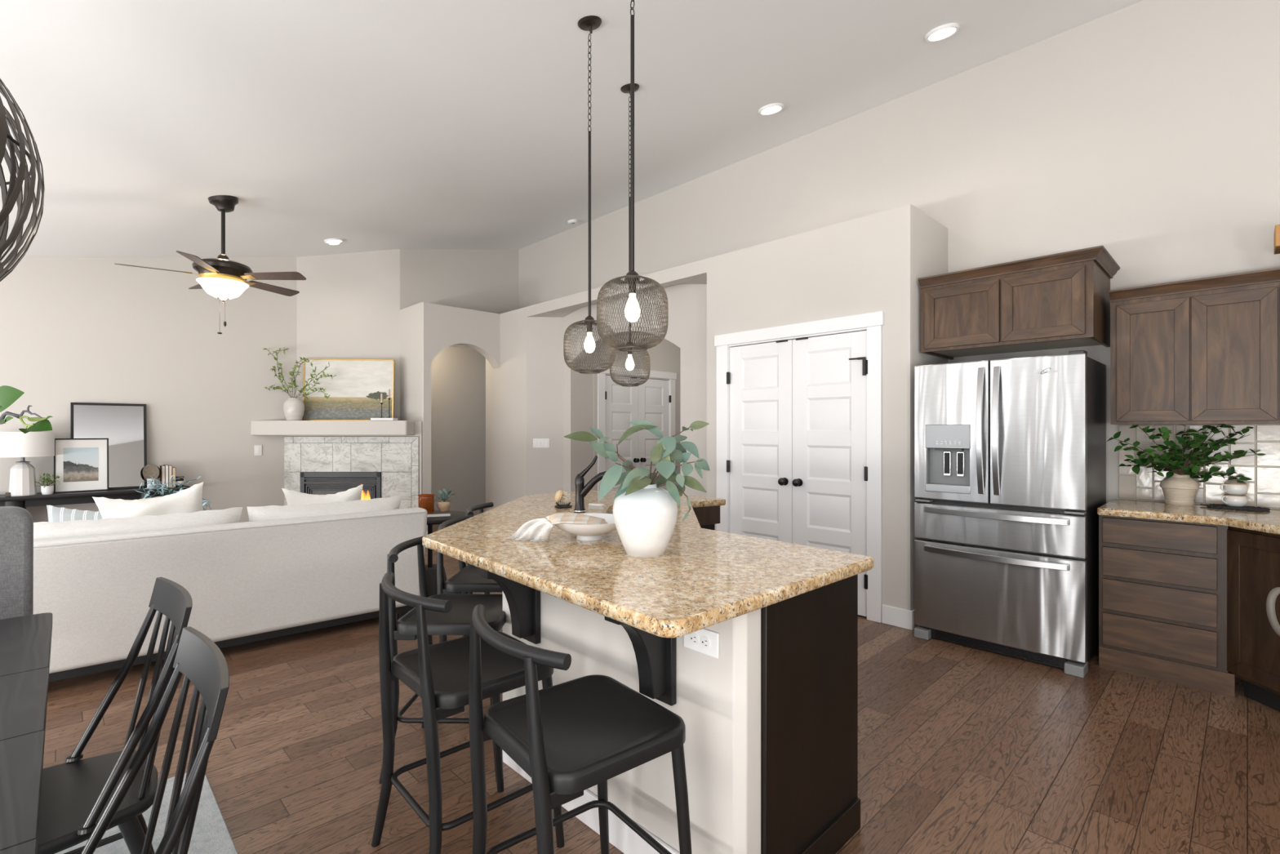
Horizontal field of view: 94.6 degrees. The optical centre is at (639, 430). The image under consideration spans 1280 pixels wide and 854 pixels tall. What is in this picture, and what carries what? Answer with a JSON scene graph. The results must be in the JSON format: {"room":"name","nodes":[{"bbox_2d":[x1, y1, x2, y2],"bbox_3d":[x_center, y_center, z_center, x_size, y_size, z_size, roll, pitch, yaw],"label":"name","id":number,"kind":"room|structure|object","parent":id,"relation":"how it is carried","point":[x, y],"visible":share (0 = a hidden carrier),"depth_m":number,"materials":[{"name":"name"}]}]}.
{"room":"open-plan kitchen","nodes":[
{"label":"open-plan kitchen","id":0,"kind":"room"},
{"bbox_2d":[0,257,296,522],"bbox_3d":[-6.042,-0.387,5.367,5.220,3.474,0.120,0,0,-44],"label":"wall","id":1,"kind":"structure","parent":0,"point":[73,330],"depth_m":6.25,"materials":[{"name":"grey paint"}]},
{"bbox_2d":[254,444,262,455],"bbox_3d":[-4.423,0.234,6.844,0.075,0.120,0.010,0,0,-44],"label":"light switch","id":2,"kind":"object","parent":1,"relation":"attached to","point":[258,448],"visible":1,"depth_m":6.84,"materials":[{"name":"white plastic"}]},
{"bbox_2d":[296,248,399,420],"bbox_3d":[-3.624,-0.501,7.391,1.158,3.702,0.121,0,0,-21],"label":"wall","id":3,"kind":"structure","parent":0,"point":[348,304],"depth_m":7.34,"materials":[{"name":"grey paint"}]},
{"bbox_2d":[400,302,499,531],"bbox_3d":[-2.223,-0.092,7.937,1.760,2.885,0.720,0,0,-44],"label":"wall","id":4,"kind":"structure","parent":0,"point":[426,329],"depth_m":7.28,"materials":[{"name":"grey paint"}]},
{"bbox_2d":[431,346,485,515],"bbox_3d":[-2.602,-0.100,9.131,3.000,2.900,0.120,0,0,-44],"label":"wall","id":5,"kind":"structure","parent":0,"point":[458,375],"depth_m":8.92,"materials":[{"name":"grey paint"}]},
{"bbox_2d":[400,248,518,314],"bbox_3d":[-2.474,-2.041,8.195,1.760,1.341,0.120,0,0,-44],"label":"wall","id":6,"kind":"structure","parent":0,"point":[475,279],"depth_m":8.12,"materials":[{"name":"grey paint"}]},
{"bbox_2d":[450,344,471,348],"bbox_3d":[-2.322,-1.300,8.915,2.900,0.100,0.780,0,0,-44],"label":"ceiling","id":7,"kind":"structure","parent":0,"point":[454,345],"depth_m":8.82,"materials":[{"name":"white paint"}]},
{"bbox_2d":[0,0,1143,258],"bbox_3d":[-1.430,-1.909,2.690,8.300,1.860,10.750,0,0,-44],"label":"ceiling","id":8,"kind":"structure","parent":0,"point":[370,125],"depth_m":3.73,"materials":[{"name":"white paint"}]},
{"bbox_2d":[0,78,44,281],"bbox_3d":[-1.892,-0.887,1.229,0.922,1.383,0.922,0,0,-44],"label":"orb chandelier","id":9,"kind":"object","parent":8,"relation":"hanging from","point":[15,193],"visible":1,"depth_m":1.46,"materials":[{"name":"brown metal"}]},
{"bbox_2d":[114,195,306,333],"bbox_3d":[-3.387,-1.327,4.756,1.260,1.110,1.252,0,0,-44],"label":"ceiling fan","id":10,"kind":"object","parent":8,"relation":"hanging from","point":[223,278],"visible":1,"depth_m":4.69,"materials":[{"name":"brown metal"}]},
{"bbox_2d":[324,238,343,244],"bbox_3d":[-3.417,-2.106,6.592,0.195,0.071,0.191,0,0,40],"label":"recessed light","id":11,"kind":"object","parent":8,"relation":"in","point":[331,241],"visible":1,"depth_m":6.55,"materials":[{"name":"white plastic"}]},
{"bbox_2d":[567,219,577,224],"bbox_3d":[-0.841,-2.611,7.400,0.130,0.056,0.130,0,0,-37],"label":"smoke detector","id":12,"kind":"object","parent":8,"relation":"attached to","point":[571,221],"visible":1,"depth_m":7.36,"materials":[{"name":"white plastic"}]},
{"bbox_2d":[563,15,615,373],"bbox_3d":[-0.256,-1.187,3.000,0.263,1.792,0.263,0,0,3],"label":"pendant light","id":13,"kind":"object","parent":8,"relation":"hanging from","point":[590,23],"visible":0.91,"depth_m":2.99,"materials":[{"name":"grey metal"}]},
{"bbox_2d":[584,315,595,332],"bbox_3d":[-0.256,-0.538,3.000,0.056,0.086,0.056,0,0,-44],"label":"socket","id":14,"kind":"object","parent":13,"relation":"attached to","point":[589,317],"depth_m":2.99,"materials":[{"name":"grey metal"}]},
{"bbox_2d":[609,83,650,386],"bbox_3d":[-0.065,-1.260,3.830,0.263,1.947,0.263,0,0,-44],"label":"pendant light","id":15,"kind":"object","parent":8,"relation":"hanging from","point":[629,365],"visible":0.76,"depth_m":3.81,"materials":[{"name":"grey metal"}]},
{"bbox_2d":[596,0,668,351],"bbox_3d":[-0.028,-1.146,2.170,0.263,1.700,0.263,0,0,-44],"label":"pendant light","id":16,"kind":"object","parent":8,"relation":"hanging from","point":[632,308],"visible":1,"depth_m":2.15,"materials":[{"name":"grey metal"}]},
{"bbox_2d":[624,270,639,293],"bbox_3d":[-0.028,-0.543,2.170,0.056,0.086,0.056,0,0,-44],"label":"socket","id":17,"kind":"object","parent":16,"relation":"attached to","point":[632,273],"depth_m":2.16,"materials":[{"name":"grey metal"}]},
{"bbox_2d":[758,102,783,115],"bbox_3d":[1.015,-2.484,4.574,0.195,0.058,0.191,0,0,40],"label":"recessed light","id":18,"kind":"object","parent":8,"relation":"in","point":[772,108],"visible":1,"depth_m":4.55,"materials":[{"name":"white plastic"}]},
{"bbox_2d":[924,22,959,42],"bbox_3d":[1.891,-2.488,3.699,0.195,0.058,0.191,0,0,40],"label":"recessed light","id":19,"kind":"object","parent":8,"relation":"in","point":[941,33],"visible":1,"depth_m":3.68,"materials":[{"name":"white plastic"}]},
{"bbox_2d":[563,284,706,497],"bbox_3d":[-0.003,-0.110,6.504,0.372,2.920,2.631,0,0,-39],"label":"wall","id":20,"kind":"structure","parent":0,"point":[686,303],"depth_m":6.07,"materials":[{"name":"grey paint"}]},
{"bbox_2d":[593,332,679,490],"bbox_3d":[0.310,-0.100,8.517,2.680,2.900,0.180,0,0,-44],"label":"wall","id":21,"kind":"structure","parent":0,"point":[665,356],"depth_m":8.33,"materials":[{"name":"grey paint"}]},
{"bbox_2d":[596,365,676,490],"bbox_3d":[-0.022,0.259,8.071,1.489,2.182,0.118,0,0,-44],"label":"door","id":22,"kind":"structure","parent":21,"relation":"in","point":[653,401],"depth_m":8.03,"materials":[{"name":"white wood"}]},
{"bbox_2d":[42,524,1279,853],"bbox_3d":[-0.602,1.400,3.703,10.900,0.100,11.050,0,0,-44],"label":"floor","id":23,"kind":"structure","parent":0,"point":[962,748],"depth_m":2.47,"materials":[{"name":"brown wood"}]},
{"bbox_2d":[0,485,190,509],"bbox_3d":[-5.356,0.970,5.665,1.660,0.760,0.360,0,0,-44],"label":"console table","id":24,"kind":"object","parent":23,"relation":"on","point":[81,497],"visible":0.39,"depth_m":5.53,"materials":[{"name":"black wood"}]},
{"bbox_2d":[0,431,54,496],"bbox_3d":[-5.595,0.302,5.356,0.410,0.575,0.410,0,0,-44],"label":"table lamp","id":25,"kind":"object","parent":24,"relation":"on","point":[12,444],"visible":0.94,"depth_m":5.28,"materials":[{"name":"white ceramic"}]},
{"bbox_2d":[34,472,59,494],"bbox_3d":[-5.459,0.489,5.432,0.213,0.201,0.185,0,0,7],"label":"potted plant","id":26,"kind":"object","parent":24,"relation":"on","point":[48,489],"visible":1,"depth_m":5.42,"materials":[{"name":"green plant"}]},
{"bbox_2d":[53,438,108,493],"bbox_3d":[-5.376,0.335,5.690,0.385,0.514,0.073,0,0,-44],"label":"framed print","id":27,"kind":"object","parent":24,"relation":"on","point":[81,464],"visible":0.95,"depth_m":5.68,"materials":[{"name":"white paper"}]},
{"bbox_2d":[70,402,146,489],"bbox_3d":[-5.296,0.161,5.901,0.565,0.863,0.115,0,0,-44],"label":"wall mirror","id":28,"kind":"object","parent":24,"relation":"on","point":[124,424],"visible":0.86,"depth_m":5.95,"materials":[{"name":"black mirror"}]},
{"bbox_2d":[142,463,160,488],"bbox_3d":[-4.949,0.465,5.995,0.187,0.250,0.066,0,0,0],"label":"disc sculpture","id":29,"kind":"object","parent":24,"relation":"on","point":[150,470],"visible":0.91,"depth_m":5.97,"materials":[{"name":"wood"}]},
{"bbox_2d":[160,465,164,487],"bbox_3d":[-4.918,0.477,6.084,0.030,0.225,0.156,0,0,-44],"label":"book","id":30,"kind":"object","parent":24,"relation":"on","point":[162,467],"visible":0.61,"depth_m":6.03,"materials":[{"name":"beige paper"}]},
{"bbox_2d":[163,464,168,486],"bbox_3d":[-4.898,0.474,6.103,0.030,0.230,0.156,0,0,-44],"label":"book","id":31,"kind":"object","parent":24,"relation":"on","point":[166,467],"visible":0.66,"depth_m":6.05,"materials":[{"name":"white paper"}]},
{"bbox_2d":[168,465,172,487],"bbox_3d":[-4.878,0.477,6.123,0.030,0.225,0.156,0,0,-44],"label":"book","id":32,"kind":"object","parent":24,"relation":"on","point":[170,468],"visible":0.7,"depth_m":6.07,"materials":[{"name":"beige paper"}]},
{"bbox_2d":[172,466,175,487],"bbox_3d":[-4.856,0.487,6.143,0.030,0.205,0.156,0,0,-44],"label":"book","id":33,"kind":"object","parent":24,"relation":"on","point":[173,468],"visible":0.54,"depth_m":6.09,"materials":[{"name":"beige paper"}]},
{"bbox_2d":[175,475,184,487],"bbox_3d":[-4.806,0.535,6.164,0.078,0.108,0.078,0,0,-44],"label":"jar candle","id":34,"kind":"object","parent":24,"relation":"on","point":[180,480],"visible":0.78,"depth_m":6.14,"materials":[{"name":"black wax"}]},
{"bbox_2d":[54,772,237,853],"bbox_3d":[-1.514,1.345,0.690,1.992,0.009,2.700,0,0,-44],"label":"area rug","id":35,"kind":"object","parent":23,"relation":"on","point":[211,834],"visible":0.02,"depth_m":1.97,"materials":[{"name":"fabric"}]},
{"bbox_2d":[0,506,33,619],"bbox_3d":[-2.268,0.808,1.784,0.595,1.065,0.599,0,0,-44],"label":"upholstered chair","id":36,"kind":"object","parent":35,"relation":"on","point":[16,523],"visible":0.39,"depth_m":2.10,"materials":[{"name":"grey fabric"}]},
{"bbox_2d":[0,612,52,853],"bbox_3d":[-1.546,0.966,0.844,0.980,0.750,2.065,0,0,-44],"label":"dining table","id":37,"kind":"object","parent":35,"relation":"on","point":[25,641],"visible":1,"depth_m":1.18,"materials":[{"name":"black wood"}]},
{"bbox_3d":[-1.962,0.455,1.300,0.180,0.270,0.180,0,0,-44],"label":"vase","id":38,"kind":"object","parent":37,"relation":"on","visible":0},
{"bbox_2d":[0,385,53,433],"bbox_3d":[-1.832,0.136,1.516,0.483,0.514,0.188,0,0,-38],"label":"leafy branch","id":39,"kind":"object","parent":38,"relation":"in","point":[9,395],"visible":1,"depth_m":1.61,"materials":[{"name":"green plant"}]},
{"bbox_2d":[36,577,192,853],"bbox_3d":[-1.400,0.887,1.429,0.454,0.913,0.483,0,0,43],"label":"spindle chair","id":40,"kind":"object","parent":35,"relation":"on","point":[75,794],"visible":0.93,"depth_m":1.46,"materials":[{"name":"black wood"}]},
{"bbox_2d":[80,626,229,853],"bbox_3d":[-0.996,0.887,0.991,0.483,0.913,0.454,0,0,-44],"label":"spindle chair","id":41,"kind":"object","parent":35,"relation":"on","point":[201,661],"visible":1,"depth_m":1.17,"materials":[{"name":"black wood"}]},
{"bbox_2d":[132,475,213,510],"bbox_3d":[-4.139,0.874,5.288,0.986,0.953,0.442,0,0,13],"label":"plant","id":42,"kind":"object","parent":23,"relation":"on","point":[169,491],"visible":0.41,"depth_m":5.25,"materials":[{"name":"green plant"}]},
{"bbox_2d":[33,495,427,681],"bbox_3d":[-2.622,0.908,3.857,2.110,0.885,1.056,0,0,-41],"label":"sofa","id":43,"kind":"object","parent":23,"relation":"on","point":[290,569],"visible":0.8,"depth_m":3.43,"materials":[{"name":"fabric"}]},
{"bbox_2d":[46,505,102,522],"bbox_3d":[-3.449,0.679,3.699,0.487,0.457,0.192,0,0,-24],"label":"throw pillow","id":44,"kind":"object","parent":43,"relation":"on","point":[55,514],"visible":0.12,"depth_m":3.59,"materials":[{"name":"fabric"}]},
{"bbox_2d":[33,506,242,539],"bbox_3d":[-2.824,0.715,3.295,1.010,0.498,0.270,0,0,-41],"label":"cushion","id":45,"kind":"object","parent":43,"relation":"on","point":[110,526],"depth_m":3.23,"materials":[{"name":"fabric"}]},
{"bbox_2d":[92,481,203,519],"bbox_3d":[-3.050,0.559,3.721,0.585,0.453,0.199,0,0,-34],"label":"throw pillow","id":46,"kind":"object","parent":43,"relation":"on","point":[189,500],"visible":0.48,"depth_m":3.66,"materials":[{"name":"white fabric"}]},
{"bbox_2d":[281,484,363,505],"bbox_3d":[-2.369,0.615,4.455,0.584,0.413,0.209,0,0,-9],"label":"throw pillow","id":47,"kind":"object","parent":43,"relation":"on","point":[292,497],"visible":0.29,"depth_m":4.40,"materials":[{"name":"white fabric"}]},
{"bbox_2d":[246,495,401,521],"bbox_3d":[-2.071,0.715,3.937,0.930,0.498,0.264,0,0,-41],"label":"cushion","id":48,"kind":"object","parent":43,"relation":"on","point":[269,513],"depth_m":3.83,"materials":[{"name":"fabric"}]},
{"bbox_2d":[251,420,431,508],"bbox_3d":[-3.587,0.619,7.235,1.956,1.462,0.870,0,0,0],"label":"fireplace","id":49,"kind":"object","parent":23,"relation":"on","point":[322,457],"visible":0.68,"depth_m":7.04,"materials":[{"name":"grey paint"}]},
{"bbox_2d":[283,398,304,420],"bbox_3d":[-4.059,-0.242,6.930,0.223,0.259,0.223,0,0,-44],"label":"vase","id":50,"kind":"object","parent":49,"relation":"on","point":[293,408],"visible":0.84,"depth_m":6.85,"materials":[{"name":"white ceramic"}]},
{"bbox_2d":[262,346,335,398],"bbox_3d":[-3.942,-0.671,6.888,0.856,0.616,0.178,0,0,-2],"label":"sprigs","id":51,"kind":"object","parent":50,"relation":"in","point":[281,375],"visible":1,"depth_m":6.91,"materials":[{"name":"green plant"}]},
{"bbox_2d":[302,358,394,420],"bbox_3d":[-3.535,-0.489,7.182,1.035,0.755,0.069,0,0,-8],"label":"landscape painting","id":52,"kind":"object","parent":49,"relation":"on","point":[355,390],"visible":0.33,"depth_m":7.17,"materials":[{"name":"multicoloured paint"}]},
{"bbox_2d":[370,417,398,420],"bbox_3d":[-2.999,-0.128,6.930,0.260,0.030,0.156,0,0,-2],"label":"book","id":53,"kind":"object","parent":49,"relation":"on","point":[371,419],"visible":0.76,"depth_m":6.86,"materials":[{"name":"white paper"}]},
{"bbox_2d":[379,392,383,417],"bbox_3d":[-3.018,-0.289,6.900,0.052,0.293,0.052,0,0,-44],"label":"candlestick","id":54,"kind":"object","parent":53,"relation":"on","point":[381,393],"visible":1,"depth_m":6.89,"materials":[{"name":"black metal"}]},
{"bbox_2d":[380,392,382,402],"bbox_3d":[-3.018,-0.379,6.900,0.021,0.115,0.021,0,0,-44],"label":"candle","id":55,"kind":"object","parent":54,"relation":"on","point":[381,394],"depth_m":6.89,"materials":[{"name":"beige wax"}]},
{"bbox_2d":[387,389,391,417],"bbox_3d":[-2.958,-0.318,6.970,0.052,0.350,0.052,0,0,-44],"label":"candlestick","id":56,"kind":"object","parent":53,"relation":"on","point":[388,398],"visible":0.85,"depth_m":6.96,"materials":[{"name":"black metal"}]},
{"bbox_2d":[378,535,506,783],"bbox_3d":[-0.770,0.912,2.475,0.486,0.881,0.471,0,0,1],"label":"bar stool","id":57,"kind":"object","parent":23,"relation":"on","point":[457,621],"visible":0.54,"depth_m":2.32,"materials":[{"name":"black wood"}]},
{"bbox_2d":[425,510,466,596],"bbox_3d":[-1.734,1.026,4.880,0.624,0.648,0.624,0,0,-44],"label":"side table","id":58,"kind":"object","parent":23,"relation":"on","point":[431,569],"visible":0.39,"depth_m":4.78,"materials":[{"name":"black wood"}]},
{"bbox_2d":[426,510,450,517],"bbox_3d":[-1.692,0.686,4.850,0.256,0.030,0.186,0,0,-20],"label":"book","id":59,"kind":"object","parent":58,"relation":"on","point":[437,513],"visible":0.62,"depth_m":4.79,"materials":[{"name":"white paper"}]},
{"bbox_2d":[417,493,434,513],"bbox_3d":[-1.747,0.599,4.830,0.128,0.145,0.128,0,0,-44],"label":"candle","id":60,"kind":"object","parent":59,"relation":"on","point":[426,501],"visible":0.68,"depth_m":4.78,"materials":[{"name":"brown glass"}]},
{"bbox_2d":[433,488,456,511],"bbox_3d":[-1.624,0.575,4.913,0.204,0.192,0.192,0,0,-44],"label":"potted plant","id":61,"kind":"object","parent":59,"relation":"on","point":[443,505],"visible":0.98,"depth_m":4.88,"materials":[{"name":"green plant"}]},
{"bbox_2d":[371,571,564,853],"bbox_3d":[-0.561,0.912,1.913,0.486,0.881,0.471,0,0,-42],"label":"bar stool","id":62,"kind":"object","parent":23,"relation":"on","point":[438,673],"visible":0.81,"depth_m":1.83,"materials":[{"name":"black wood"}]},
{"bbox_2d":[436,514,502,642],"bbox_3d":[-0.779,0.912,3.073,0.486,0.881,0.471,0,0,1],"label":"bar stool","id":63,"kind":"object","parent":23,"relation":"on","point":[468,579],"visible":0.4,"depth_m":2.90,"materials":[{"name":"black wood"}]},
{"bbox_2d":[465,502,493,594],"bbox_3d":[-0.814,0.912,3.653,0.486,0.881,0.471,0,0,1],"label":"bar stool","id":64,"kind":"object","parent":23,"relation":"on","point":[469,511],"visible":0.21,"depth_m":3.74,"materials":[{"name":"black wood"}]},
{"bbox_2d":[468,604,692,853],"bbox_3d":[-0.164,0.912,1.524,0.486,0.881,0.471,0,0,-38],"label":"bar stool","id":65,"kind":"object","parent":23,"relation":"on","point":[571,737],"visible":1,"depth_m":1.49,"materials":[{"name":"black wood"}]},
{"bbox_2d":[479,505,860,853],"bbox_3d":[-0.083,0.913,2.919,1.398,0.874,2.753,0,0,-8],"label":"kitchen island","id":66,"kind":"object","parent":23,"relation":"on","point":[771,744],"visible":0.48,"depth_m":1.75,"materials":[{"name":"grey paint"}]},
{"bbox_2d":[422,488,873,637],"bbox_3d":[-0.052,0.456,2.917,2.044,0.040,2.474,0,0,-44],"label":"island countertop","id":67,"kind":"structure","parent":66,"relation":"on","point":[704,578],"depth_m":1.92,"materials":[{"name":"stone"}]},
{"bbox_2d":[554,489,567,503],"bbox_3d":[-0.457,0.386,3.416,0.072,0.082,0.075,0,0,-22],"label":"dish brush","id":68,"kind":"object","parent":67,"relation":"on","point":[560,495],"visible":1,"depth_m":3.40,"materials":[{"name":"beige wood"}]},
{"bbox_2d":[554,501,572,508],"bbox_3d":[-0.434,0.422,3.344,0.100,0.029,0.100,0,0,0],"label":"dish","id":69,"kind":"object","parent":67,"relation":"on","point":[566,504],"visible":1,"depth_m":3.32,"materials":[{"name":"black"}]},
{"bbox_2d":[554,513,616,540],"bbox_3d":[-0.204,0.396,2.382,0.316,0.080,0.316,0,0,-44],"label":"footed bowl","id":70,"kind":"object","parent":67,"relation":"on","point":[584,531],"visible":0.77,"depth_m":2.29,"materials":[{"name":"white ceramic"}]},
{"bbox_2d":[504,511,608,542],"bbox_3d":[-0.332,0.382,2.310,0.418,0.106,0.163,0,0,-4],"label":"linen towel","id":71,"kind":"object","parent":70,"relation":"on","point":[535,530],"visible":1,"depth_m":2.32,"materials":[{"name":"white fabric"}]},
{"bbox_2d":[573,455,607,512],"bbox_3d":[-0.207,0.286,3.134,0.295,0.301,0.064,0,0,10],"label":"tap","id":72,"kind":"object","parent":67,"relation":"on","point":[581,491],"visible":0.9,"depth_m":3.13,"materials":[{"name":"brown metal"}]},
{"bbox_2d":[588,502,603,509],"bbox_3d":[-0.244,0.422,3.278,0.090,0.028,0.028,0,0,25],"label":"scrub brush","id":73,"kind":"object","parent":67,"relation":"on","point":[599,506],"visible":1,"depth_m":3.27,"materials":[{"name":"white plastic"}]},
{"bbox_2d":[612,483,677,556],"bbox_3d":[0.019,0.313,2.096,0.232,0.246,0.232,0,0,-44],"label":"ceramic vase","id":74,"kind":"object","parent":67,"relation":"on","point":[645,519],"visible":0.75,"depth_m":2.01,"materials":[{"name":"white ceramic"}]},
{"bbox_2d":[564,420,710,521],"bbox_3d":[-0.017,0.136,2.067,0.522,0.347,0.260,0,0,5],"label":"eucalyptus stems","id":75,"kind":"object","parent":74,"relation":"in","point":[666,451],"visible":0.98,"depth_m":2.07,"materials":[{"name":"green plant"}]},
{"bbox_2d":[683,628,719,658],"bbox_3d":[0.170,0.593,1.666,0.011,0.070,0.128,0,0,-44],"label":"power outlet","id":76,"kind":"object","parent":66,"relation":"attached to","point":[703,641],"visible":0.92,"depth_m":1.65,"materials":[{"name":"white plastic"}]},
{"bbox_2d":[689,632,698,644],"bbox_3d":[0.156,0.593,1.681,0.009,0.033,0.033,0,0,-44],"label":"receptacle","id":77,"kind":"object","parent":76,"relation":"attached to","point":[694,637],"depth_m":1.68,"materials":[{"name":"white plastic"}]},
{"bbox_2d":[700,635,710,648],"bbox_3d":[0.184,0.593,1.651,0.009,0.033,0.033,0,0,-44],"label":"receptacle","id":78,"kind":"object","parent":76,"relation":"attached to","point":[704,640],"depth_m":1.65,"materials":[{"name":"white plastic"}]},
{"bbox_2d":[914,350,1106,677],"bbox_3d":[2.357,0.455,3.784,0.825,1.790,0.904,0,0,-44],"label":"refrigerator","id":79,"kind":"object","parent":23,"relation":"on","point":[1010,454],"visible":1,"depth_m":3.48,"materials":[{"name":"silver metal"}]},
{"bbox_2d":[1098,515,1235,697],"bbox_3d":[3.019,0.913,3.382,0.595,0.873,0.550,0,0,-44],"label":"base cabinet","id":80,"kind":"object","parent":23,"relation":"on","point":[1162,584],"visible":0.86,"depth_m":3.17,"materials":[{"name":"brown wood"}]},
{"bbox_2d":[1226,526,1279,711],"bbox_3d":[3.192,0.913,2.537,0.420,0.873,0.970,0,0,1],"label":"base cabinet","id":81,"kind":"object","parent":23,"relation":"on","point":[1253,557],"visible":1,"depth_m":2.89,"materials":[{"name":"brown wood"}]},
{"bbox_2d":[1097,498,1279,534],"bbox_3d":[3.199,0.456,2.617,1.395,0.040,1.892,0,0,-44],"label":"countertop","id":82,"kind":"structure","parent":81,"relation":"on","point":[1268,522],"depth_m":3.14,"materials":[{"name":"stone"}]},
{"bbox_2d":[1160,472,1199,506],"bbox_3d":[3.167,0.341,3.470,0.172,0.190,0.172,0,0,-44],"label":"pot","id":83,"kind":"object","parent":82,"relation":"on","point":[1178,490],"visible":0.81,"depth_m":3.42,"materials":[{"name":"beige ceramic"}]},
{"bbox_2d":[1105,423,1265,483],"bbox_3d":[3.058,0.132,3.406,0.818,0.340,0.266,0,0,2],"label":"potted plant","id":84,"kind":"object","parent":82,"relation":"on","point":[1163,460],"visible":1,"depth_m":3.38,"materials":[{"name":"green plant"}]},
{"bbox_2d":[1200,503,1270,511],"bbox_3d":[3.301,0.429,3.286,0.162,0.017,0.276,0,0,-36],"label":"trivet","id":85,"kind":"object","parent":82,"relation":"on","point":[1213,505],"visible":0.96,"depth_m":3.24,"materials":[{"name":"grey"}]},
{"bbox_2d":[1221,493,1248,506],"bbox_3d":[3.309,0.391,3.292,0.110,0.064,0.100,0,0,39],"label":"mug","id":86,"kind":"object","parent":85,"relation":"on","point":[1237,500],"visible":0.98,"depth_m":3.26,"materials":[{"name":"ceramic"}]},
{"bbox_2d":[1219,482,1248,494],"bbox_3d":[3.310,0.326,3.286,0.109,0.064,0.100,0,0,-32],"label":"mug","id":87,"kind":"object","parent":86,"relation":"on","point":[1230,488],"visible":1,"depth_m":3.26,"materials":[{"name":"ceramic"}]},
{"bbox_2d":[1266,586,1279,636],"bbox_3d":[1.747,0.497,1.600,0.092,0.143,0.022,0,0,1],"label":"appliance handle","id":88,"kind":"object","parent":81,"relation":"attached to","point":[1274,593],"visible":1,"depth_m":1.60,"materials":[{"name":"grey"}]},
{"bbox_2d":[485,204,947,610],"bbox_3d":[-0.003,-0.092,6.407,0.710,2.885,6.010,0,0,-44],"label":"wall","id":89,"kind":"structure","parent":0,"point":[875,262],"depth_m":4.67,"materials":[{"name":"grey paint"}]},
{"bbox_2d":[533,438,549,447],"bbox_3d":[-1.229,0.157,7.356,0.191,0.102,0.010,0,0,-5],"label":"light switch","id":90,"kind":"object","parent":89,"relation":"attached to","point":[537,442],"visible":1,"depth_m":7.35,"materials":[{"name":"white plastic"}]},
{"bbox_2d":[714,311,884,622],"bbox_3d":[1.191,0.259,4.672,0.118,2.182,1.489,0,0,-44],"label":"door","id":91,"kind":"structure","parent":89,"relation":"in","point":[814,477],"depth_m":4.57,"materials":[{"name":"white wood"}]},
{"bbox_2d":[881,604,913,630],"bbox_3d":[1.770,1.285,4.064,0.016,0.130,0.210,0,0,-44],"label":"baseboard","id":92,"kind":"structure","parent":89,"relation":"attached to","point":[891,615],"depth_m":4.05,"materials":[{"name":"white wood"}]},
{"bbox_2d":[911,608,918,629],"bbox_3d":[2.091,1.285,4.240,0.690,0.130,0.016,0,0,-44],"label":"baseboard","id":93,"kind":"structure","parent":89,"relation":"attached to","point":[914,624],"depth_m":4.00,"materials":[{"name":"white wood"}]},
{"bbox_2d":[518,0,1279,509],"bbox_3d":[1.672,-0.675,5.280,0.120,4.050,10.080,0,0,-44],"label":"wall","id":94,"kind":"structure","parent":0,"point":[1147,132],"depth_m":4.01,"materials":[{"name":"grey paint"}]},
{"bbox_2d":[917,245,1119,359],"bbox_3d":[2.478,-0.786,3.898,0.648,0.502,1.004,0,0,-44],"label":"upper cabinet","id":95,"kind":"object","parent":94,"relation":"attached to","point":[1059,300],"visible":1,"depth_m":3.67,"materials":[{"name":"brown wood"}]},
{"bbox_2d":[1109,267,1279,424],"bbox_3d":[3.307,-0.432,3.239,0.378,0.795,1.112,0,0,-44],"label":"upper cabinet","id":96,"kind":"object","parent":94,"relation":"attached to","point":[1203,350],"visible":1,"depth_m":3.25,"materials":[{"name":"brown wood"}]},
{"bbox_2d":[1273,224,1279,254],"bbox_3d":[3.417,-0.940,2.976,0.200,0.215,0.300,0,0,-44],"label":"wooden crate","id":97,"kind":"object","parent":96,"relation":"on","point":[1277,230],"visible":1,"depth_m":3.01,"materials":[{"name":"brown wood"}]},
{"bbox_2d":[1117,423,1279,509],"bbox_3d":[3.668,0.201,3.133,0.011,0.470,1.778,0,0,-44],"label":"tile backsplash","id":98,"kind":"structure","parent":94,"relation":"attached to","point":[1264,489],"depth_m":3.44,"materials":[{"name":"beige tile"}]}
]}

